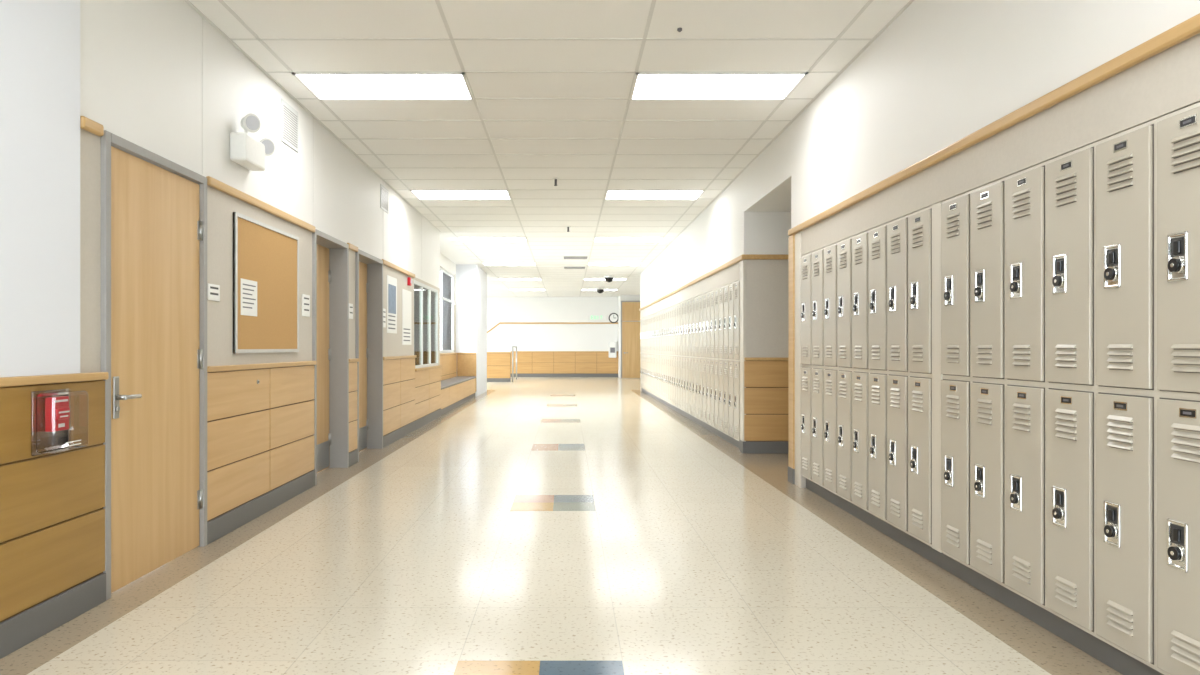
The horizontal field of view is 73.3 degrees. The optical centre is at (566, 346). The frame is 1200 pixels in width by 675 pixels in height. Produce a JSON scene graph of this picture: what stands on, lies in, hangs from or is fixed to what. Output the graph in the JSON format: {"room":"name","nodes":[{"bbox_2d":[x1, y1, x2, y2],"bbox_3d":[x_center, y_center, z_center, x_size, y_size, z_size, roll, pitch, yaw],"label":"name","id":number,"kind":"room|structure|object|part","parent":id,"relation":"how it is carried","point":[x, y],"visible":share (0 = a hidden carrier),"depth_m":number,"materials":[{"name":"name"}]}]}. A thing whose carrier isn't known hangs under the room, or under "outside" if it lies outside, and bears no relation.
{"room":"school corridor","nodes":[
{"label":"school corridor","id":0,"kind":"room"},
{"bbox_2d":[0,0,437,376],"bbox_3d":[-2.244,-0.390,4.725,0.232,3.120,17.450,0,0,0],"label":"wall","id":1,"kind":"structure","parent":0,"point":[40,39],"depth_m":4.01,"materials":[{"name":"white paint"}]},
{"bbox_2d":[0,573,105,658],"bbox_3d":[-2.136,1.105,-0.145,0.028,0.130,7.710,0,0,0],"label":"baseboard","id":2,"kind":"structure","parent":1,"relation":"attached to","point":[29,625],"depth_m":3.31,"materials":[{"name":"grey rubber"}]},
{"bbox_2d":[0,372,108,622],"bbox_3d":[-2.130,0.583,-0.145,0.040,0.935,7.710,0,0,0],"label":"wall paneling","id":3,"kind":"structure","parent":1,"relation":"attached to","point":[52,513],"depth_m":3.29,"materials":[{"name":"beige wood"}]},
{"bbox_2d":[33,388,87,455],"bbox_3d":[-2.079,0.305,3.315,0.096,0.256,0.246,0,0,0],"label":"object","id":4,"kind":"object","parent":1,"relation":"attached to","point":[57,410],"visible":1,"depth_m":3.31,"materials":[{"name":"red plastic"}]},
{"bbox_2d":[80,116,103,135],"bbox_3d":[-2.134,-0.990,3.610,0.032,0.055,0.160,0,0,0],"label":"trim rail","id":5,"kind":"object","parent":1,"relation":"attached to","point":[87,124],"visible":1,"depth_m":3.59,"materials":[{"name":"brown wood"}]},
{"bbox_2d":[101,130,206,599],"bbox_3d":[-2.219,0.085,4.235,0.262,2.170,1.048,0,0,0],"label":"door","id":6,"kind":"structure","parent":1,"relation":"in","point":[154,207],"depth_m":4.15,"materials":[{"name":"brown wood"}]},
{"bbox_2d":[207,283,219,301],"bbox_3d":[-2.143,-0.330,4.880,0.012,0.100,0.160,0,0,0],"label":"room sign","id":7,"kind":"object","parent":1,"relation":"attached to","point":[213,291],"visible":0.89,"depth_m":4.87,"materials":[{"name":"white plastic"}]},
{"bbox_2d":[230,113,274,170],"bbox_3d":[-2.071,-1.348,5.329,0.156,0.316,0.418,0,0,0],"label":"emergency light","id":8,"kind":"object","parent":1,"relation":"attached to","point":[248,152],"visible":1,"depth_m":5.20,"materials":[{"name":"white plastic"}]},
{"bbox_2d":[202,18,313,225],"bbox_3d":[-2.148,-1.480,8.324,0.003,0.920,7.168,0,0,0],"label":"joint","id":9,"kind":"object","parent":1,"relation":"in","point":[202,18],"depth_m":4.74,"materials":[{"name":"white paint"}]},
{"bbox_2d":[206,176,314,232],"bbox_3d":[-2.134,-0.990,5.785,0.032,0.055,2.010,0,0,0],"label":"trim rail","id":10,"kind":"object","parent":1,"relation":"attached to","point":[211,182],"depth_m":5.49,"materials":[{"name":"brown wood"}]},
{"bbox_2d":[207,470,314,544],"bbox_3d":[-2.137,1.105,5.775,0.026,0.130,2.030,0,0,0],"label":"baseboard","id":11,"kind":"structure","parent":1,"relation":"attached to","point":[226,523],"depth_m":5.51,"materials":[{"name":"grey rubber"}]},
{"bbox_2d":[207,361,315,521],"bbox_3d":[-2.131,0.583,5.775,0.038,0.935,2.030,0,0,0],"label":"wall paneling","id":12,"kind":"structure","parent":1,"relation":"attached to","point":[260,417],"depth_m":5.50,"materials":[{"name":"brown wood"}]},
{"bbox_2d":[233,212,298,352],"bbox_3d":[-2.139,-0.415,5.790,0.020,0.910,1.220,0,0,0],"label":"bulletin board","id":13,"kind":"object","parent":1,"relation":"attached to","point":[265,257],"visible":1,"depth_m":5.67,"materials":[{"name":"beige"}]},
{"bbox_2d":[281,98,297,151],"bbox_3d":[-2.144,-1.710,6.235,0.009,0.320,0.370,0,0,0],"label":"air vent","id":14,"kind":"object","parent":1,"relation":"in","point":[289,115],"visible":1,"depth_m":6.21,"materials":[{"name":"white metal"}]},
{"bbox_2d":[302,294,309,316],"bbox_3d":[-2.143,-0.340,6.610,0.012,0.180,0.180,0,0,0],"label":"room sign","id":15,"kind":"object","parent":1,"relation":"attached to","point":[305,298],"visible":1,"depth_m":6.60,"materials":[{"name":"white plastic"}]},
{"bbox_2d":[312,229,348,484],"bbox_3d":[-2.237,0.085,7.315,0.225,2.170,1.048,0,0,0],"label":"door","id":16,"kind":"structure","parent":1,"relation":"in","point":[330,255],"depth_m":7.79,"materials":[{"name":"brown wood"}]},
{"bbox_2d":[349,303,352,318],"bbox_3d":[-2.143,-0.355,7.975,0.012,0.150,0.150,0,0,0],"label":"room sign","id":17,"kind":"object","parent":1,"relation":"attached to","point":[350,305],"visible":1,"depth_m":7.95,"materials":[{"name":"white plastic"}]},
{"bbox_2d":[347,243,357,251],"bbox_3d":[-2.134,-0.990,8.010,0.032,0.055,0.340,0,0,0],"label":"trim rail","id":18,"kind":"object","parent":1,"relation":"attached to","point":[351,246],"visible":0.9,"depth_m":7.99,"materials":[{"name":"brown wood"}]},
{"bbox_2d":[349,449,357,466],"bbox_3d":[-2.137,1.105,8.010,0.026,0.130,0.340,0,0,0],"label":"baseboard","id":19,"kind":"structure","parent":1,"relation":"attached to","point":[353,456],"depth_m":8.01,"materials":[{"name":"grey rubber"}]},
{"bbox_2d":[349,358,358,452],"bbox_3d":[-2.131,0.583,8.010,0.038,0.935,0.340,0,0,0],"label":"trim","id":20,"kind":"structure","parent":1,"relation":"attached to","point":[352,362],"depth_m":8.00,"materials":[{"name":"brown wood"}]},
{"bbox_2d":[355,249,382,461],"bbox_3d":[-2.237,0.085,8.745,0.225,2.170,1.128,0,0,0],"label":"door","id":21,"kind":"structure","parent":1,"relation":"in","point":[368,268],"depth_m":9.27,"materials":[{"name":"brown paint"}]},
{"bbox_2d":[380,184,387,212],"bbox_3d":[-2.144,-1.740,9.465,0.009,0.280,0.390,0,0,0],"label":"air vent","id":22,"kind":"object","parent":1,"relation":"in","point":[383,191],"visible":1,"depth_m":9.40,"materials":[{"name":"white metal"}]},
{"bbox_2d":[383,308,385,327],"bbox_3d":[-2.143,-0.340,9.425,0.012,0.220,0.150,0,0,0],"label":"room sign","id":23,"kind":"object","parent":1,"relation":"attached to","point":[384,310],"visible":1,"depth_m":9.43,"materials":[{"name":"white plastic"}]},
{"bbox_2d":[387,275,396,333],"bbox_3d":[-2.146,-0.515,9.875,0.007,0.690,0.550,0,0,0],"label":"poster","id":24,"kind":"object","parent":1,"relation":"attached to","point":[391,281],"visible":1,"depth_m":9.83,"materials":[{"name":"white paper"}]},
{"bbox_2d":[382,259,414,277],"bbox_3d":[-2.134,-0.990,10.280,0.032,0.055,1.940,0,0,0],"label":"trim rail","id":25,"kind":"object","parent":1,"relation":"attached to","point":[385,262],"depth_m":10.12,"materials":[{"name":"brown wood"}]},
{"bbox_2d":[383,355,415,435],"bbox_3d":[-2.131,0.583,10.305,0.038,0.935,1.990,0,0,0],"label":"trim","id":26,"kind":"structure","parent":1,"relation":"attached to","point":[398,371],"depth_m":10.18,"materials":[{"name":"brown wood"}]},
{"bbox_2d":[402,289,411,344],"bbox_3d":[-2.146,-0.395,10.800,0.007,0.730,0.600,0,0,0],"label":"poster","id":27,"kind":"object","parent":1,"relation":"attached to","point":[406,295],"visible":1,"depth_m":10.75,"materials":[{"name":"white paper"}]},
{"bbox_2d":[407,277,412,285],"bbox_3d":[-2.119,-0.885,10.880,0.059,0.110,0.100,0,0,0],"label":"fire alarm strobe","id":28,"kind":"object","parent":1,"relation":"attached to","point":[409,281],"visible":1,"depth_m":10.83,"materials":[{"name":"red plastic"}]},
{"bbox_2d":[383,409,440,447],"bbox_3d":[-2.137,1.105,11.455,0.026,0.130,4.290,0,0,0],"label":"baseboard","id":29,"kind":"structure","parent":1,"relation":"attached to","point":[388,439],"depth_m":10.86,"materials":[{"name":"grey rubber"}]},
{"bbox_2d":[184,0,913,296],"bbox_3d":[-1.000,-1.948,13.700,12.000,0.005,35.400,0,0,0],"label":"grid","id":30,"kind":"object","parent":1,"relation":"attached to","point":[188,2],"depth_m":6.92,"materials":[{"name":"white metal"}]},
{"bbox_2d":[438,231,439,364],"bbox_3d":[-2.255,-0.390,13.525,0.210,3.120,0.150,0,0,0],"label":"wall","id":31,"kind":"structure","parent":0,"point":[438,231],"depth_m":13.47,"materials":[{"name":"paint"}]},
{"bbox_2d":[440,253,454,274],"bbox_3d":[-2.700,-1.815,16.300,0.160,0.270,5.200,0,0,0],"label":"wall","id":32,"kind":"structure","parent":0,"point":[448,265],"depth_m":17.65,"materials":[{"name":"white paint"}]},
{"bbox_2d":[454,264,455,352],"bbox_3d":[-2.700,-0.390,18.950,0.160,3.120,0.100,0,0,0],"label":"wall","id":33,"kind":"structure","parent":0,"point":[455,264],"depth_m":18.91,"materials":[{"name":"paint"}]},
{"bbox_2d":[457,353,475,375],"bbox_3d":[-2.365,0.592,18.981,0.450,0.915,0.038,0,0,0],"label":"wall panel","id":34,"kind":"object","parent":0,"point":[466,362],"depth_m":18.98,"materials":[{"name":"brown wood"}]},
{"bbox_2d":[456,264,486,396],"bbox_3d":[-2.475,-0.390,20.200,0.690,3.120,2.400,0,0,0],"label":"wall column","id":35,"kind":"structure","parent":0,"point":[471,280],"depth_m":19.00,"materials":[{"name":"white paint"}]},
{"bbox_2d":[487,352,510,381],"bbox_3d":[-3.250,0.670,27.058,2.700,1.000,0.165,0,0,0],"label":"wall","id":36,"kind":"structure","parent":0,"point":[498,363],"depth_m":26.98,"materials":[{"name":"brown wood"}]},
{"bbox_2d":[189,0,909,296],"bbox_3d":[-1.000,-2.000,13.800,12.400,0.100,35.600,0,0,0],"label":"ceiling","id":37,"kind":"structure","parent":0,"point":[268,19],"depth_m":6.42,"materials":[{"name":"tile"}]},
{"bbox_2d":[292,73,473,99],"bbox_3d":[-1.340,-1.944,6.015,1.220,0.012,0.610,0,0,0],"label":"ceiling light troffer","id":38,"kind":"object","parent":37,"relation":"in","point":[324,86],"depth_m":6.00,"materials":[{"name":"white plastic"}]},
{"bbox_2d":[410,190,511,199],"bbox_3d":[-1.340,-1.944,10.285,1.220,0.012,0.610,0,0,0],"label":"ceiling light troffer","id":39,"kind":"object","parent":37,"relation":"in","point":[420,194],"depth_m":10.25,"materials":[{"name":"white plastic"}]},
{"bbox_2d":[457,237,526,241],"bbox_3d":[-1.340,-1.944,14.555,1.220,0.012,0.610,0,0,0],"label":"ceiling light troffer","id":40,"kind":"object","parent":37,"relation":"in","point":[463,239],"depth_m":14.54,"materials":[{"name":"white plastic"}]},
{"bbox_2d":[482,262,535,264],"bbox_3d":[-1.340,-1.944,18.825,1.220,0.012,0.610,0,0,0],"label":"ceiling light troffer","id":41,"kind":"object","parent":37,"relation":"in","point":[485,263],"depth_m":18.72,"materials":[{"name":"white plastic"}]},
{"bbox_2d":[498,278,541,279],"bbox_3d":[-1.340,-1.944,23.095,1.220,0.012,0.610,0,0,0],"label":"ceiling light troffer","id":42,"kind":"object","parent":37,"relation":"in","point":[498,278],"depth_m":22.95,"materials":[{"name":"white plastic"}]},
{"bbox_2d":[509,289,545,290],"bbox_3d":[-1.340,-1.944,27.365,1.220,0.012,0.610,0,0,0],"label":"ceiling light troffer","id":43,"kind":"object","parent":37,"relation":"in","point":[509,289],"depth_m":27.40,"materials":[{"name":"white plastic"}]},
{"bbox_2d":[562,266,586,268],"bbox_3d":[0.185,-1.944,19.695,0.590,0.013,0.590,0,0,0],"label":"ceiling vent","id":44,"kind":"object","parent":37,"relation":"in","point":[564,267],"depth_m":19.64,"materials":[{"name":"grey metal"}]},
{"bbox_2d":[562,256,588,258],"bbox_3d":[0.185,-1.944,17.495,0.590,0.013,0.590,0,0,0],"label":"ceiling vent","id":45,"kind":"object","parent":37,"relation":"in","point":[563,257],"depth_m":17.45,"materials":[{"name":"grey metal"}]},
{"bbox_2d":[581,289,617,290],"bbox_3d":[1.100,-1.944,27.365,1.220,0.012,0.610,0,0,0],"label":"ceiling light troffer","id":46,"kind":"object","parent":37,"relation":"in","point":[581,289],"depth_m":27.61,"materials":[{"name":"white plastic"}]},
{"bbox_2d":[596,287,604,292],"bbox_3d":[1.100,-1.890,26.500,0.280,0.250,0.280,0,0,0],"label":"dome","id":47,"kind":"object","parent":37,"relation":"attached to","point":[599,289],"visible":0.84,"depth_m":26.40,"materials":[{"name":"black plastic"}]},
{"bbox_2d":[584,278,626,279],"bbox_3d":[1.100,-1.944,23.095,1.220,0.012,0.610,0,0,0],"label":"ceiling light troffer","id":48,"kind":"object","parent":37,"relation":"in","point":[584,278],"depth_m":23.11,"materials":[{"name":"white plastic"}]},
{"bbox_2d":[604,275,613,281],"bbox_3d":[1.150,-1.890,22.000,0.280,0.250,0.280,0,0,0],"label":"dome","id":49,"kind":"object","parent":37,"relation":"attached to","point":[608,278],"visible":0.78,"depth_m":21.90,"materials":[{"name":"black plastic"}]},
{"bbox_2d":[588,262,640,264],"bbox_3d":[1.100,-1.944,18.825,1.220,0.012,0.610,0,0,0],"label":"ceiling light troffer","id":50,"kind":"object","parent":37,"relation":"in","point":[589,263],"depth_m":18.72,"materials":[{"name":"white plastic"}]},
{"bbox_2d":[594,237,663,241],"bbox_3d":[1.100,-1.944,14.555,1.220,0.012,0.610,0,0,0],"label":"ceiling light troffer","id":51,"kind":"object","parent":37,"relation":"in","point":[597,239],"depth_m":14.54,"materials":[{"name":"white plastic"}]},
{"bbox_2d":[604,190,704,199],"bbox_3d":[1.100,-1.944,10.285,1.220,0.012,0.610,0,0,0],"label":"ceiling light troffer","id":52,"kind":"object","parent":37,"relation":"in","point":[610,194],"depth_m":10.25,"materials":[{"name":"white plastic"}]},
{"bbox_2d":[629,73,807,99],"bbox_3d":[1.100,-1.944,6.015,1.220,0.012,0.610,0,0,0],"label":"ceiling light troffer","id":53,"kind":"object","parent":37,"relation":"in","point":[646,86],"depth_m":6.00,"materials":[{"name":"white plastic"}]},
{"bbox_2d":[487,297,617,351],"bbox_3d":[-1.000,-0.390,31.500,12.400,3.120,0.200,0,0,0],"label":"wall","id":54,"kind":"structure","parent":0,"point":[527,337],"depth_m":31.40,"materials":[{"name":"white paint"}]},
{"bbox_2d":[500,322,617,323],"bbox_3d":[-0.285,-0.930,31.384,4.670,0.060,0.032,0,0,0],"label":"trim rail","id":55,"kind":"object","parent":54,"relation":"attached to","point":[500,322],"visible":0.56,"depth_m":31.37,"materials":[{"name":"brown wood"}]},
{"bbox_2d":[511,351,617,373],"bbox_3d":[-0.100,0.608,31.381,4.200,0.885,0.038,0,0,0],"label":"trim","id":56,"kind":"structure","parent":54,"relation":"attached to","point":[528,362],"depth_m":31.38,"materials":[{"name":"brown wood"}]},
{"bbox_2d":[511,374,617,376],"bbox_3d":[-0.100,1.105,31.387,4.200,0.130,0.026,0,0,0],"label":"baseboard","id":57,"kind":"structure","parent":54,"relation":"attached to","point":[514,375],"depth_m":31.38,"materials":[{"name":"grey rubber"}]},
{"bbox_2d":[589,315,605,319],"bbox_3d":[1.175,-1.150,31.366,0.650,0.200,0.065,0,0,0],"label":"exit sign","id":58,"kind":"object","parent":54,"relation":"attached to","point":[591,317],"visible":1,"depth_m":31.34,"materials":[{"name":"white plastic"}]},
{"bbox_2d":[609,341,615,357],"bbox_3d":[1.770,0.095,31.307,0.300,0.650,0.184,0,0,0],"label":"dispenser","id":59,"kind":"object","parent":54,"relation":"attached to","point":[612,344],"visible":1,"depth_m":31.22,"materials":[{"name":"white plastic"}]},
{"bbox_2d":[609,313,617,322],"bbox_3d":[1.820,-1.130,31.365,0.400,0.400,0.060,0,0,0],"label":"wall clock","id":60,"kind":"object","parent":54,"relation":"attached to","point":[613,317],"visible":1,"depth_m":31.34,"materials":[{"name":"white plastic"}]},
{"bbox_2d":[0,377,1122,674],"bbox_3d":[-1.000,1.230,13.800,12.400,0.120,35.600,0,0,0],"label":"floor","id":61,"kind":"structure","parent":0,"point":[697,554],"depth_m":4.03,"materials":[{"name":"tile"}]},
{"bbox_2d":[440,376,475,414],"bbox_3d":[-2.365,0.930,16.295,0.450,0.480,5.350,0,0,0],"label":"bench","id":62,"kind":"object","parent":61,"relation":"on","point":[455,391],"visible":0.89,"depth_m":15.95,"materials":[{"name":"brown wood"}]},
{"bbox_2d":[512,346,516,381],"bbox_3d":[-1.820,0.569,28.000,0.050,1.202,2.050,0,0,0],"label":"post","id":63,"kind":"object","parent":61,"relation":"on","point":[512,346],"visible":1,"depth_m":27.07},
{"bbox_2d":[454,395,623,674],"bbox_3d":[-0.100,1.169,11.082,0.610,0.001,17.385,0,0,0],"label":"tiles","id":64,"kind":"object","parent":61,"relation":"on","point":[521,502],"depth_m":2.99,"materials":[{"name":"multicoloured tile"}]},
{"bbox_2d":[640,280,739,447],"bbox_3d":[2.113,0.207,15.150,0.394,1.925,12.200,0,0,0],"label":"bank","id":65,"kind":"object","parent":61,"relation":"on","point":[690,349],"visible":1,"depth_m":11.85,"materials":[{"name":"metal"}]},
{"bbox_2d":[801,102,1199,674],"bbox_3d":[2.113,0.207,3.455,0.394,1.925,6.469,0,0,0],"label":"bank","id":66,"kind":"object","parent":61,"relation":"on","point":[1000,379],"visible":1,"depth_m":3.30,"materials":[{"name":"metal"}]},
{"bbox_3d":[2.127,0.207,4.238,0.366,1.925,0.104,0,0,0],"label":"filler panel","id":67,"kind":"part","parent":66,"relation":"part of","materials":[{"name":"metal"}]},
{"bbox_2d":[618,295,639,377],"bbox_3d":[3.500,-0.390,30.805,3.000,3.120,1.190,0,0,0],"label":"wall","id":68,"kind":"structure","parent":0,"point":[621,297],"depth_m":30.21,"materials":[{"name":"white paint"}]},
{"bbox_2d":[621,301,639,377],"bbox_3d":[2.525,-0.280,30.145,1.010,2.900,0.110,0,0,0],"label":"door","id":69,"kind":"structure","parent":68,"relation":"in","point":[630,331],"depth_m":30.16,"materials":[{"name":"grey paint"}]},
{"bbox_2d":[640,274,641,390],"bbox_3d":[2.175,-0.390,21.325,0.450,3.120,0.150,0,0,0],"label":"wall","id":70,"kind":"structure","parent":0,"point":[640,274],"depth_m":21.36,"materials":[{"name":"paint"}]},
{"bbox_2d":[739,260,745,452],"bbox_3d":[1.951,0.105,8.940,0.038,2.130,0.180,0,0,0],"label":"guard","id":71,"kind":"object","parent":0,"point":[742,263],"depth_m":8.89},
{"bbox_2d":[740,171,790,356],"bbox_3d":[2.675,-0.390,8.960,1.450,3.120,0.180,0,0,0],"label":"wall","id":72,"kind":"structure","parent":0,"point":[760,232],"depth_m":8.87,"materials":[{"name":"paint"}]},
{"bbox_2d":[742,254,787,259],"bbox_3d":[2.660,-0.990,8.854,1.480,0.055,0.032,0,0,0],"label":"trim rail alcove","id":73,"kind":"object","parent":72,"relation":"attached to","point":[745,256],"depth_m":8.84,"materials":[{"name":"brown wood"}]},
{"bbox_2d":[744,442,787,452],"bbox_3d":[2.665,1.105,8.857,1.430,0.130,0.026,0,0,0],"label":"baseboard","id":74,"kind":"structure","parent":72,"relation":"attached to","point":[749,447],"depth_m":8.84,"materials":[{"name":"grey rubber"}]},
{"bbox_2d":[744,357,787,441],"bbox_3d":[2.665,0.583,8.851,1.430,0.935,0.038,0,0,0],"label":"wainscot","id":75,"kind":"structure","parent":72,"relation":"attached to","point":[765,378],"depth_m":8.85,"materials":[{"name":"brown wood"}]},
{"bbox_2d":[791,113,805,487],"bbox_3d":[2.175,-0.390,6.845,0.450,3.120,0.310,0,0,0],"label":"wall","id":76,"kind":"structure","parent":0,"point":[796,125],"depth_m":6.84,"materials":[{"name":"paint"}]},
{"bbox_2d":[641,0,1199,317],"bbox_3d":[2.175,-1.355,10.735,0.450,1.190,21.030,0,0,0],"label":"wall","id":77,"kind":"structure","parent":0,"point":[941,72],"depth_m":4.17,"materials":[{"name":"paint"}]},
{"bbox_2d":[639,254,742,310],"bbox_3d":[1.934,-0.990,15.120,0.032,0.055,12.560,0,0,0],"label":"trim","id":78,"kind":"structure","parent":77,"relation":"attached to","point":[739,258],"depth_m":11.65,"materials":[{"name":"brown wood"}]},
{"bbox_3d":[1.934,-0.990,15.120,0.032,0.055,12.560,0,0,0],"label":"rail","id":79,"kind":"part","parent":78,"relation":"part of","materials":[{"name":"brown wood"}]},
{"bbox_2d":[788,233,801,487],"bbox_3d":[1.947,0.105,6.855,0.046,2.130,0.330,0,0,0],"label":"trim","id":80,"kind":"structure","parent":77,"relation":"attached to","point":[794,241],"depth_m":6.86,"materials":[{"name":"beige wood"}]},
{"bbox_2d":[788,13,1199,235],"bbox_3d":[1.934,-0.990,1.500,0.032,0.055,11.000,0,0,0],"label":"trim rail","id":81,"kind":"object","parent":77,"relation":"attached to","point":[1189,28],"depth_m":3.26,"materials":[{"name":"brown wood"}]},
{"bbox_3d":[-2.700,0.645,16.300,0.160,1.050,5.200,0,0,0],"label":"wall","id":82,"kind":"structure","parent":0,"visible":0},
{"bbox_2d":[440,267,453,352],"bbox_3d":[-2.680,-0.780,16.300,0.050,1.800,5.200,0,0,0],"label":"window","id":83,"kind":"structure","parent":82,"relation":"in","point":[446,278],"depth_m":17.93,"materials":[{"name":"clear glass"}]},
{"bbox_2d":[440,353,456,380],"bbox_3d":[-2.601,0.593,16.300,0.038,0.915,5.360,0,0,0],"label":"trim","id":84,"kind":"structure","parent":82,"relation":"attached to","point":[448,361],"depth_m":17.66,"materials":[{"name":"brown wood"}]},
{"bbox_3d":[-2.255,0.740,12.375,0.210,0.860,2.150,0,0,0],"label":"wall","id":85,"kind":"structure","parent":0,"visible":0},
{"bbox_2d":[414,280,437,368],"bbox_3d":[-2.170,-0.320,12.375,0.030,1.260,2.150,0,0,0],"label":"window","id":86,"kind":"structure","parent":85,"relation":"in","point":[425,297],"depth_m":12.37,"materials":[{"name":"clear glass"}]},
{"bbox_2d":[415,365,441,420],"bbox_3d":[-2.131,0.677,12.450,0.038,0.745,2.300,0,0,0],"label":"trim","id":87,"kind":"structure","parent":85,"relation":"attached to","point":[427,379],"depth_m":12.29,"materials":[{"name":"brown wood"}]}
]}

